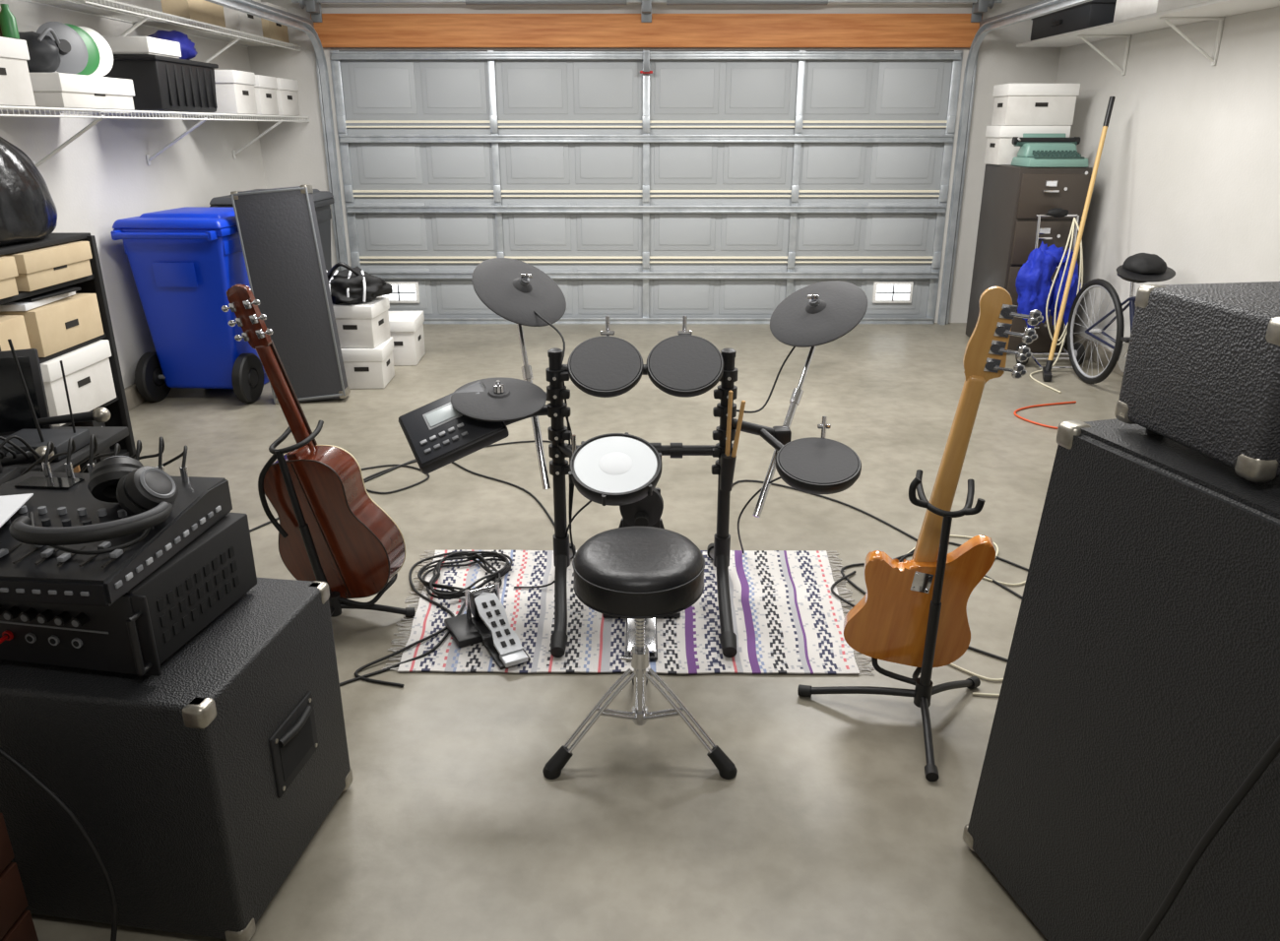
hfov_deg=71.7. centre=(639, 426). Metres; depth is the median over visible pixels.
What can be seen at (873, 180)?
panel
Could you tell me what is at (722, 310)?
panel
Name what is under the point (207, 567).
vent
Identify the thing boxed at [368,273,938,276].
strut
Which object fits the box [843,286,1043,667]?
bass guitar
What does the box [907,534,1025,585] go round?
cable
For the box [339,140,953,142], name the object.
strut lipb
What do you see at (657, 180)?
panel
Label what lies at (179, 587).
vent
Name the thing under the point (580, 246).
panel
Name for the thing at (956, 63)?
stile
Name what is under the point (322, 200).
trash bin
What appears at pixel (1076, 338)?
baseboard
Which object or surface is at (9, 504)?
instruction sheet
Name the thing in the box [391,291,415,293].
bar
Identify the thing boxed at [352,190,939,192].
seam
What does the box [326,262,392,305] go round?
duffel bag
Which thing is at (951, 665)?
cable
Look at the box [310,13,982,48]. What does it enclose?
header beam
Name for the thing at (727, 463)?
cup
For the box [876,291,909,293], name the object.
bar
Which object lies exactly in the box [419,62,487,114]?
panel
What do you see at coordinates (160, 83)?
plastic storage bin
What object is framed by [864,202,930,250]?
panel
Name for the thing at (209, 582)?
vent
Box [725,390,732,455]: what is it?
drumstick
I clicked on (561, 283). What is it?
panel
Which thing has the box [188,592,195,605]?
vent
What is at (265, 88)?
storage box
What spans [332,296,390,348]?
storage box
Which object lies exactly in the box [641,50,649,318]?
stile
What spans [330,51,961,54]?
strut lip
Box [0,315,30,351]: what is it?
storage box
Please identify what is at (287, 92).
storage box
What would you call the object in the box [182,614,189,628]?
vent
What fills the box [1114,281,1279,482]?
head
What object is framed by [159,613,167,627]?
vent
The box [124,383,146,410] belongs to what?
baseboard
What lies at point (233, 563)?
vent
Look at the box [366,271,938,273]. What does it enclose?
strut lip
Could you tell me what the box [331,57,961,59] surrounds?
strut lipb
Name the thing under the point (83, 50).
round fan
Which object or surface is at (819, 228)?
panel
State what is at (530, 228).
panel
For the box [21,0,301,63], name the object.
wire shelf
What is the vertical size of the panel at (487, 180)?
0.383 m
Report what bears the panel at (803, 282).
attached to the panel at (798, 281)
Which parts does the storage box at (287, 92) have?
lid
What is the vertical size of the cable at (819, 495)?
0.009 m
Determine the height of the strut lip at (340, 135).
0.016 m
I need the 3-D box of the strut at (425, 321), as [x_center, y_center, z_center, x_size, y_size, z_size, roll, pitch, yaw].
[0.050,-0.893,7.497,4.850,0.045,0.035,0,19,0]
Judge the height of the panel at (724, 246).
0.383 m
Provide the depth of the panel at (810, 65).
6.94 m
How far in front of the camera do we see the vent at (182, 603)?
1.75 m
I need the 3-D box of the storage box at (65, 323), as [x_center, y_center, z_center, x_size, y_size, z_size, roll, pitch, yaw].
[-2.725,-0.454,3.930,0.416,0.196,0.446,0,19,0]
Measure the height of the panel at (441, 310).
0.383 m
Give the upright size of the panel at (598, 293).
0.293 m
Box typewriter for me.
[1011,133,1088,167]
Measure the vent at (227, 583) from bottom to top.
0.022 m
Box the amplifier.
[0,512,256,676]
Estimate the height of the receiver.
0.343 m
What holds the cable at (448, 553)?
on the floor
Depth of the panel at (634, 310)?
7.47 m
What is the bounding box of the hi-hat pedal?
[444,582,530,669]
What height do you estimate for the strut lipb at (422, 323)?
0.016 m
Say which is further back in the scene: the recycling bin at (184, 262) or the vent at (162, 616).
the recycling bin at (184, 262)
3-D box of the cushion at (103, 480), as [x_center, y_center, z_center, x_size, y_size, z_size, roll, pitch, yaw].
[-1.044,0.117,1.776,0.102,0.091,0.089,0,19,0]
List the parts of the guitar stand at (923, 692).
leg, leg, leg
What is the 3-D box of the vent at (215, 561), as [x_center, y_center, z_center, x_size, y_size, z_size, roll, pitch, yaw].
[-0.886,0.287,1.849,0.003,0.022,0.014,3,19,9]
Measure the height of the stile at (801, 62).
2.140 m
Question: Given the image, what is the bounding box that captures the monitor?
[0,348,52,440]
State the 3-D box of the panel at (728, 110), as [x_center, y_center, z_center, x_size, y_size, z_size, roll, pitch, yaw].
[0.922,-2.649,6.944,0.505,0.383,0.010,0,19,0]
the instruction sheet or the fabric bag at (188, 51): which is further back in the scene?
the fabric bag at (188, 51)
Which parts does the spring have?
bearing plate, wall plate, wall plate, bearing plate, wall plate, bearing plate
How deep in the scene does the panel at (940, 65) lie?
6.94 m
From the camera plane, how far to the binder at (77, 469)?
4.05 m
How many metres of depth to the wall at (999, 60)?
6.89 m
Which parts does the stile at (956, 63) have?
hinge, hinge, hinge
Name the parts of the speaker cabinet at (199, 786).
handle plate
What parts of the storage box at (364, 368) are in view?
lid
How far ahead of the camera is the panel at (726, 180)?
7.15 m
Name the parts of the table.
leg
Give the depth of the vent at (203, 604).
1.82 m
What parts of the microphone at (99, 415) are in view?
handle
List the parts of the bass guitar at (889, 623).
neck plate, tuner plate, tuner plate, tuner plate, tuner plate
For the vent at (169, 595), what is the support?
attached to the amplifier
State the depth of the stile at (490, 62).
7.08 m
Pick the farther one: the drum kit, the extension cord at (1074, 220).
the extension cord at (1074, 220)
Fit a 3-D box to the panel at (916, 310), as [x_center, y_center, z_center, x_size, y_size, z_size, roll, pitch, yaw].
[2.112,-1.133,7.454,0.505,0.383,0.010,0,19,0]
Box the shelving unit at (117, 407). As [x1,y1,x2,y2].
[0,232,135,458]
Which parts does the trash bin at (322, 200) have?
lid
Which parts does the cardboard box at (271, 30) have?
lid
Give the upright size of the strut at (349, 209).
0.045 m
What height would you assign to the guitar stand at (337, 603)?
0.691 m
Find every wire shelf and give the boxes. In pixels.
[0,105,309,168]
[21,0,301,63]
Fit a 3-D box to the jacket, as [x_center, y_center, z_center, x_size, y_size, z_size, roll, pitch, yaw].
[2.772,-0.938,6.043,0.444,0.643,0.198,0,19,0]
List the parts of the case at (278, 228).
edge trim, trim, trim, edge trim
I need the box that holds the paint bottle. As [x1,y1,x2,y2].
[0,3,19,38]
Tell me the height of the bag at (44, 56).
0.193 m
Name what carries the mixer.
on the amplifier
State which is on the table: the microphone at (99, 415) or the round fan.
the microphone at (99, 415)
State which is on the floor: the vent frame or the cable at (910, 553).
the cable at (910, 553)
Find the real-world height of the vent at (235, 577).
0.022 m
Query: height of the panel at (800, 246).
0.383 m
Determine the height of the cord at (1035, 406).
0.012 m
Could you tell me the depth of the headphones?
1.69 m
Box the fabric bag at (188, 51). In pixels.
[148,30,197,60]
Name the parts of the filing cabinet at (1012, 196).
drawer, drawer, drawer, pull, drawer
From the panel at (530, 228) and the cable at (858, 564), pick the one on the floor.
the cable at (858, 564)
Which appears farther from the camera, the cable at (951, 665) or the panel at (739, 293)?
the panel at (739, 293)
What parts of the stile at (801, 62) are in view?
hinge, hinge, hinge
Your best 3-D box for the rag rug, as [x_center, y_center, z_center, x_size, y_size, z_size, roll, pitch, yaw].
[-0.040,0.617,3.071,1.629,0.010,0.833,0,19,0]
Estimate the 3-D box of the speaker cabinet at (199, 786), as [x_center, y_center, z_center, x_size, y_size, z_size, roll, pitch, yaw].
[-1.072,0.692,1.960,0.685,0.577,0.494,3,19,8]
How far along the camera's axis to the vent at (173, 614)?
1.73 m
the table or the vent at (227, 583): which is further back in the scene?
the table
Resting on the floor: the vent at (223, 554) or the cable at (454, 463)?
the cable at (454, 463)
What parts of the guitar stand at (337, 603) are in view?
leg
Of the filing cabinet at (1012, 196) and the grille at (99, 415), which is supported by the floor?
the filing cabinet at (1012, 196)
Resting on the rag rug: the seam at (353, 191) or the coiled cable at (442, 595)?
the coiled cable at (442, 595)
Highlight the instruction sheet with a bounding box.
[0,493,33,527]
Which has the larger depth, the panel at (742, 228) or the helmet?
the panel at (742, 228)
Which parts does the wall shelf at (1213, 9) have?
bracket arm, bracket arm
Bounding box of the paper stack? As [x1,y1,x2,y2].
[0,287,81,311]
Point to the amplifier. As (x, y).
(154, 619)
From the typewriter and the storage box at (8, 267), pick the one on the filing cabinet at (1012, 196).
the typewriter
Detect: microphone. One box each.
[0,446,54,466]
[37,407,110,425]
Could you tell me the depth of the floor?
2.51 m
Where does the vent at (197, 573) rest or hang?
attached to the amplifier
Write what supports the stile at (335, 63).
attached to the wall at (999, 60)
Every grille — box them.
[33,446,54,462]
[92,407,110,423]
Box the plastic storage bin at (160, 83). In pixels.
[103,55,218,112]
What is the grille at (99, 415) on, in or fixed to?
attached to the microphone at (99, 415)
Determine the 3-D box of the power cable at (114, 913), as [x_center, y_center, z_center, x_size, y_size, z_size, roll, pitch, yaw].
[-1.002,0.847,1.617,0.440,0.505,0.089,13,23,34]
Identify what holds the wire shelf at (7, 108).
attached to the wall at (102, 177)
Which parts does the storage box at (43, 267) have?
lid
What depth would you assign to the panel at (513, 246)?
7.30 m
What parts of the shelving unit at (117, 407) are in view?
shelf, shelf, shelf, panel, shelf, shelf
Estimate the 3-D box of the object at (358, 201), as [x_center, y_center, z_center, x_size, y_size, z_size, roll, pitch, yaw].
[0.050,-1.650,7.305,4.860,0.521,0.045,0,19,0]
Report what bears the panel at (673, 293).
attached to the panel at (657, 310)
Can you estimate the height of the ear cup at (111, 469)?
0.086 m
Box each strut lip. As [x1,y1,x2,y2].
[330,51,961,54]
[339,134,953,136]
[346,205,946,207]
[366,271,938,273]
[424,318,933,319]
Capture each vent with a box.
[156,597,164,611]
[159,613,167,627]
[162,629,170,643]
[166,590,174,604]
[169,606,177,620]
[172,622,180,636]
[176,583,184,596]
[179,599,186,612]
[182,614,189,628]
[185,576,192,589]
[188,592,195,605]
[191,607,197,621]
[193,570,201,582]
[196,585,204,598]
[199,600,206,613]
[203,564,210,576]
[205,578,212,591]
[208,593,215,606]
[211,558,218,570]
[214,573,220,585]
[216,587,223,600]
[220,552,226,564]
[222,567,229,578]
[225,580,231,593]
[228,546,234,558]
[230,560,237,573]
[233,575,239,586]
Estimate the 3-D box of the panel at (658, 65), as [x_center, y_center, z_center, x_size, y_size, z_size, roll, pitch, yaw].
[0.367,-2.649,6.944,0.505,0.383,0.010,0,19,0]
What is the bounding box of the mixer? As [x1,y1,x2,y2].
[0,434,232,606]
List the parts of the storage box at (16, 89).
lid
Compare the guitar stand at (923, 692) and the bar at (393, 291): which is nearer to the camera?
the guitar stand at (923, 692)
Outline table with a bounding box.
[1,426,128,474]
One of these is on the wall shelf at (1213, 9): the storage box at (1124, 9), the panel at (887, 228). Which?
the storage box at (1124, 9)
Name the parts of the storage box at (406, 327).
lid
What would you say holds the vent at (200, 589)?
attached to the amplifier
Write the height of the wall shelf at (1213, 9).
0.270 m
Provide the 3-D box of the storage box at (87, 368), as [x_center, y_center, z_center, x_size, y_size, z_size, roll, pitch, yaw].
[-2.725,-0.202,4.015,0.430,0.283,0.460,0,19,0]
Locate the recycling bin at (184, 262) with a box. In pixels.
[110,206,269,402]
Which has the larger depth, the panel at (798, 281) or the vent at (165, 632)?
the panel at (798, 281)
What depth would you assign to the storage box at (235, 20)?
5.96 m
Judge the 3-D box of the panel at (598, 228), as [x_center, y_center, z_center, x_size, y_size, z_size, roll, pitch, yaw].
[-0.268,-1.637,7.279,0.425,0.293,0.010,0,19,0]
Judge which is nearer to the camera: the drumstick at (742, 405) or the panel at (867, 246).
the drumstick at (742, 405)
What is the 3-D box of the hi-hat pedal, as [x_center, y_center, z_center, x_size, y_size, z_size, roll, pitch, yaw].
[-0.486,0.631,2.809,0.183,0.130,0.350,-10,21,-27]
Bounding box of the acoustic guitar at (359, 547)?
[221,284,405,598]
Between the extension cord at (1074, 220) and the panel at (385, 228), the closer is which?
the extension cord at (1074, 220)
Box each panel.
[348,62,417,114]
[355,133,422,184]
[362,202,427,250]
[368,212,422,245]
[368,268,432,314]
[382,278,427,309]
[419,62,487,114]
[425,133,491,184]
[430,202,494,250]
[435,212,489,245]
[435,268,495,314]
[440,278,489,309]
[501,62,568,114]
[505,133,569,184]
[508,202,571,250]
[512,212,566,245]
[539,268,573,314]
[552,278,568,309]
[573,62,638,114]
[575,133,638,184]
[576,202,638,250]
[577,268,638,314]
[580,212,633,245]
[582,278,633,309]
[653,133,717,184]
[653,202,715,250]
[653,268,713,314]
[654,62,719,114]
[658,212,710,245]
[658,278,708,309]
[718,268,780,314]
[720,202,783,250]
[722,133,787,184]
[723,278,775,309]
[724,62,791,114]
[725,212,778,245]
[795,268,856,291]
[797,202,861,250]
[800,278,851,288]
[801,133,867,184]
[802,212,856,245]
[805,62,873,114]
[861,268,923,314]
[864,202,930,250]
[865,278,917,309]
[869,133,937,184]
[869,212,924,245]
[875,62,944,114]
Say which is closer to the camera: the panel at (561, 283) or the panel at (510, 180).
the panel at (510, 180)
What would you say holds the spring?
attached to the header beam
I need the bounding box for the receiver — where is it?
[0,339,90,460]
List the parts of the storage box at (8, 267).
lid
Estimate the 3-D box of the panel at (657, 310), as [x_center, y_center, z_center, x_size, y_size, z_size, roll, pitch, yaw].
[0.367,-1.133,7.454,0.505,0.383,0.010,0,19,0]
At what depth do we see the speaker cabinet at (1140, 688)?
1.48 m
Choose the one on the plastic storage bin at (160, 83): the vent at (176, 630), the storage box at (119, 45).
the storage box at (119, 45)
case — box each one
[230,184,350,404]
[1030,0,1116,40]
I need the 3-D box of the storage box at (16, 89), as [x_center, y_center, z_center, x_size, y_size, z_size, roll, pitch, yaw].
[-2.820,-1.463,3.644,0.380,0.268,0.420,0,19,0]
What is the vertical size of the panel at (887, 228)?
0.293 m
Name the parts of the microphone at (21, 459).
handle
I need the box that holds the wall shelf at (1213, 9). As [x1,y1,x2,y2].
[1016,0,1279,75]
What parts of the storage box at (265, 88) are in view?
lid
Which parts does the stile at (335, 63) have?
hinge, hinge, hinge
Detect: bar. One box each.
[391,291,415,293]
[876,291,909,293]
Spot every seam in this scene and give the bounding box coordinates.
[345,120,947,123]
[346,126,946,127]
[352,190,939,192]
[353,194,939,196]
[359,256,932,258]
[360,260,932,262]
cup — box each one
[89,456,143,489]
[124,466,178,511]
[719,452,736,492]
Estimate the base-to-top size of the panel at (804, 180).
0.383 m
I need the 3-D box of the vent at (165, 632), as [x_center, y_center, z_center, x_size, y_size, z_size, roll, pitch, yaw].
[-0.915,0.406,1.714,0.003,0.022,0.014,3,19,9]
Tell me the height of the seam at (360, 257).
0.020 m
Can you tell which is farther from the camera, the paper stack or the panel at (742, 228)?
the panel at (742, 228)
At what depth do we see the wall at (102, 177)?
5.21 m
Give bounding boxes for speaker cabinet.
[0,577,353,940]
[962,418,1279,940]
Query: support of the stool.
on the floor
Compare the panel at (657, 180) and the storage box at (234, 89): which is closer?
the storage box at (234, 89)
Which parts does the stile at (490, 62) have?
hinge, hinge, hinge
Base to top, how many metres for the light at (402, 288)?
0.130 m
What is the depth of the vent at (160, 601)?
1.69 m
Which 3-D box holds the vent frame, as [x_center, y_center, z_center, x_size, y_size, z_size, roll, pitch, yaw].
[-2.020,-1.126,7.437,0.330,0.180,0.030,0,19,0]
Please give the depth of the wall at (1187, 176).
5.29 m
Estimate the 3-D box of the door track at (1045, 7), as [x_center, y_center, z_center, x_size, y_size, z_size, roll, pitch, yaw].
[2.560,-1.615,5.333,0.084,2.800,3.700,0,19,0]
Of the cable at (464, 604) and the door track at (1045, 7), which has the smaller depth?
the cable at (464, 604)
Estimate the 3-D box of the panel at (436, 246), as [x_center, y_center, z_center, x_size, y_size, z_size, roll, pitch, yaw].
[-1.458,-1.639,7.284,0.505,0.383,0.010,0,19,0]
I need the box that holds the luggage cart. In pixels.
[1015,207,1085,369]
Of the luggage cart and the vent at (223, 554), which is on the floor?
the luggage cart
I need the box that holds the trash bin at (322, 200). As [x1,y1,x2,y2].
[209,189,334,271]
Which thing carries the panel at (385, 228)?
attached to the panel at (369, 246)
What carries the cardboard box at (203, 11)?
on the wire shelf at (99, 8)
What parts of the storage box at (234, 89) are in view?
lid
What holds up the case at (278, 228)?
on the floor
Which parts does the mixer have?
pan knob, pan knob, pan knob, pan knob, pan knob, pan knob, pan knob, pan knob, pan knob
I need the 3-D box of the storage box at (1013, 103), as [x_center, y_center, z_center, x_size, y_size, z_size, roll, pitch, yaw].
[2.840,-2.319,6.394,0.500,0.278,0.290,0,19,0]
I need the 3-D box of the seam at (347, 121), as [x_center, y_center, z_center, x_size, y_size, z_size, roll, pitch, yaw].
[0.050,-2.409,7.012,4.860,0.020,0.018,0,19,0]
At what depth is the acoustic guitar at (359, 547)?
2.81 m
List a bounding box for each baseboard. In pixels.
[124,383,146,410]
[1064,332,1123,376]
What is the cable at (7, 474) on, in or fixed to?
on the table
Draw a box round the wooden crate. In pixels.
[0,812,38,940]
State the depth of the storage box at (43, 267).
3.79 m
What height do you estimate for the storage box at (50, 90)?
0.148 m
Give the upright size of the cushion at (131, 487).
0.091 m
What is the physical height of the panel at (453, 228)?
0.293 m
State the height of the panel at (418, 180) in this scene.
0.383 m
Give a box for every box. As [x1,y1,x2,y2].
[0,36,35,106]
[0,241,92,291]
[0,256,18,299]
[0,293,103,357]
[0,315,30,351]
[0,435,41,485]
[29,72,134,110]
[39,339,116,426]
[103,36,181,58]
[114,0,162,11]
[141,0,225,27]
[203,69,257,114]
[223,0,262,36]
[254,74,278,115]
[260,1,289,43]
[275,77,299,116]
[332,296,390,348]
[340,336,394,388]
[388,311,425,365]
[984,126,1071,164]
[991,83,1080,125]
[1113,0,1211,22]
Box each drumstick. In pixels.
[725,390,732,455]
[731,400,745,457]
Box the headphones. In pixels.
[8,455,178,555]
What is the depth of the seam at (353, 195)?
7.19 m
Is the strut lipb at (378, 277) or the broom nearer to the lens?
the broom
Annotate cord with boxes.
[1013,401,1076,429]
[1029,217,1083,393]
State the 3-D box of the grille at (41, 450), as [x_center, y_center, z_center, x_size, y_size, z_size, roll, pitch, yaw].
[-1.643,0.078,2.442,0.048,0.048,0.048,0,19,0]
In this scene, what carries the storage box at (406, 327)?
on the floor
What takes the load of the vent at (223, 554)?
attached to the amplifier
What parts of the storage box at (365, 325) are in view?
lid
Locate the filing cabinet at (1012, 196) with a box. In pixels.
[965,163,1092,353]
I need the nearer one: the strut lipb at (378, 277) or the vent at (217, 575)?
the vent at (217, 575)
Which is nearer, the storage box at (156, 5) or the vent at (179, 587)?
the vent at (179, 587)
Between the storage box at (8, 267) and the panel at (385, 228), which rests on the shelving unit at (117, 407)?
the storage box at (8, 267)
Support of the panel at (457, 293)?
attached to the panel at (441, 310)
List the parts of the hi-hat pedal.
footboard, plate, heel plate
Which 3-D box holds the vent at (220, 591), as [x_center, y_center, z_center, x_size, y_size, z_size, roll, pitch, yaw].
[-0.886,0.354,1.871,0.003,0.022,0.014,3,19,9]
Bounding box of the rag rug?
[382,549,874,675]
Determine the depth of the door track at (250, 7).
6.88 m
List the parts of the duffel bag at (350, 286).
handle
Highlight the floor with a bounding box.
[30,322,1122,940]
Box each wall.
[0,0,265,388]
[248,0,1060,322]
[1049,5,1279,351]
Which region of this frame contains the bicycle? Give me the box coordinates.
[1066,253,1175,383]
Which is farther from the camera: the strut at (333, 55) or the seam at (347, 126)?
the seam at (347, 126)
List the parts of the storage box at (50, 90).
lid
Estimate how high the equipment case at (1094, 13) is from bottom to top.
0.240 m
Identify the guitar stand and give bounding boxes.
[257,420,415,617]
[797,469,985,781]
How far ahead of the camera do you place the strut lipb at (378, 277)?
7.36 m
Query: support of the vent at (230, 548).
attached to the amplifier
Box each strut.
[331,54,961,57]
[339,136,953,140]
[347,207,945,210]
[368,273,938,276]
[423,320,933,322]
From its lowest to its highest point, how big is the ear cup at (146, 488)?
0.086 m
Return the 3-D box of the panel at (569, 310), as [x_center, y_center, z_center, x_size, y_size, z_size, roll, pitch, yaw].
[-0.823,-1.133,7.454,0.505,0.383,0.010,0,19,0]
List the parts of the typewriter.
platen knob, platen knob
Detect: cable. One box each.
[0,747,118,940]
[249,458,554,531]
[339,600,465,686]
[354,551,474,687]
[360,440,568,494]
[417,551,512,599]
[732,479,1022,599]
[831,563,1007,661]
[893,541,1028,571]
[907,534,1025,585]
[949,663,1003,697]
[1137,734,1279,940]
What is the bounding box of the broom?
[1041,96,1115,382]
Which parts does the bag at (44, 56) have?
handle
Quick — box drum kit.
[398,257,867,660]
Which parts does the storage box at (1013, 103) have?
lid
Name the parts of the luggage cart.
toe plate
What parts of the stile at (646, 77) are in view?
hinge, opener bracket, hinge, hinge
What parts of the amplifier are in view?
knob, knob, knob, knob, knob, plate, knob, rack handle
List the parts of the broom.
handle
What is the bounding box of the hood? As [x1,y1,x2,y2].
[1017,142,1077,157]
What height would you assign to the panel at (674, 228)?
0.293 m
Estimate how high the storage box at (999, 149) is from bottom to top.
0.268 m
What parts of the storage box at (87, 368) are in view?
lid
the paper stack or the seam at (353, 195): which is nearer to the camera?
the paper stack
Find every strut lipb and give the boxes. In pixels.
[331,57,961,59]
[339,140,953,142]
[347,210,945,212]
[378,276,938,278]
[422,322,933,323]
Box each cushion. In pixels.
[87,466,136,503]
[116,473,145,515]
[573,526,703,616]
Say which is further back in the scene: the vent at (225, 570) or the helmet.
the helmet
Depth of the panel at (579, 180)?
7.15 m
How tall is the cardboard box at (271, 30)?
0.248 m
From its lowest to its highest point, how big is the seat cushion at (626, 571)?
0.112 m
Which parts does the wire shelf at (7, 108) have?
bracket plate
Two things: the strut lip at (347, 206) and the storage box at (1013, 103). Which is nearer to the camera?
the storage box at (1013, 103)
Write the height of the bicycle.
0.867 m
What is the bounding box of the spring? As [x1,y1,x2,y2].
[291,0,1002,22]
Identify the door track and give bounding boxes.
[204,0,348,270]
[937,0,1092,324]
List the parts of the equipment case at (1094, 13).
handle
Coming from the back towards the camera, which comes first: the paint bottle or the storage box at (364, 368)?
the storage box at (364, 368)
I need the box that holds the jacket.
[1015,241,1081,328]
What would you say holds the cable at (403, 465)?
on the floor
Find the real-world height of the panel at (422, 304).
0.293 m
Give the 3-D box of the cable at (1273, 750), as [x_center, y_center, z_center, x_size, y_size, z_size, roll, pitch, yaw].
[0.772,0.596,1.394,0.362,1.131,0.252,9,21,25]
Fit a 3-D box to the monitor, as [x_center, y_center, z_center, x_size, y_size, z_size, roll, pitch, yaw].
[-1.980,-0.082,2.631,0.360,0.264,0.140,-9,20,-24]
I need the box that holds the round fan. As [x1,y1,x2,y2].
[36,21,113,76]
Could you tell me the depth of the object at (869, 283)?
7.46 m
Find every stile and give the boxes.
[329,50,361,268]
[486,50,504,318]
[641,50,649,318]
[785,50,806,297]
[925,50,962,322]
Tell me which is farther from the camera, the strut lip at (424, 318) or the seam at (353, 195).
the strut lip at (424, 318)
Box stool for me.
[542,526,737,779]
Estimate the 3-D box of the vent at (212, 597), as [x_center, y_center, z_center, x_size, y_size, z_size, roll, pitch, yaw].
[-0.891,0.362,1.845,0.003,0.022,0.014,3,19,9]
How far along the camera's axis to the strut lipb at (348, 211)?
7.19 m
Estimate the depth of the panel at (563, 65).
6.94 m
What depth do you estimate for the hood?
6.15 m
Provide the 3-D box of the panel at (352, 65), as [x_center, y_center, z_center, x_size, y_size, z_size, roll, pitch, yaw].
[-2.013,-2.649,6.944,0.505,0.383,0.010,0,19,0]
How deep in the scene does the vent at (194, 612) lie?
1.79 m
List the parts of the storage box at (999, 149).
lid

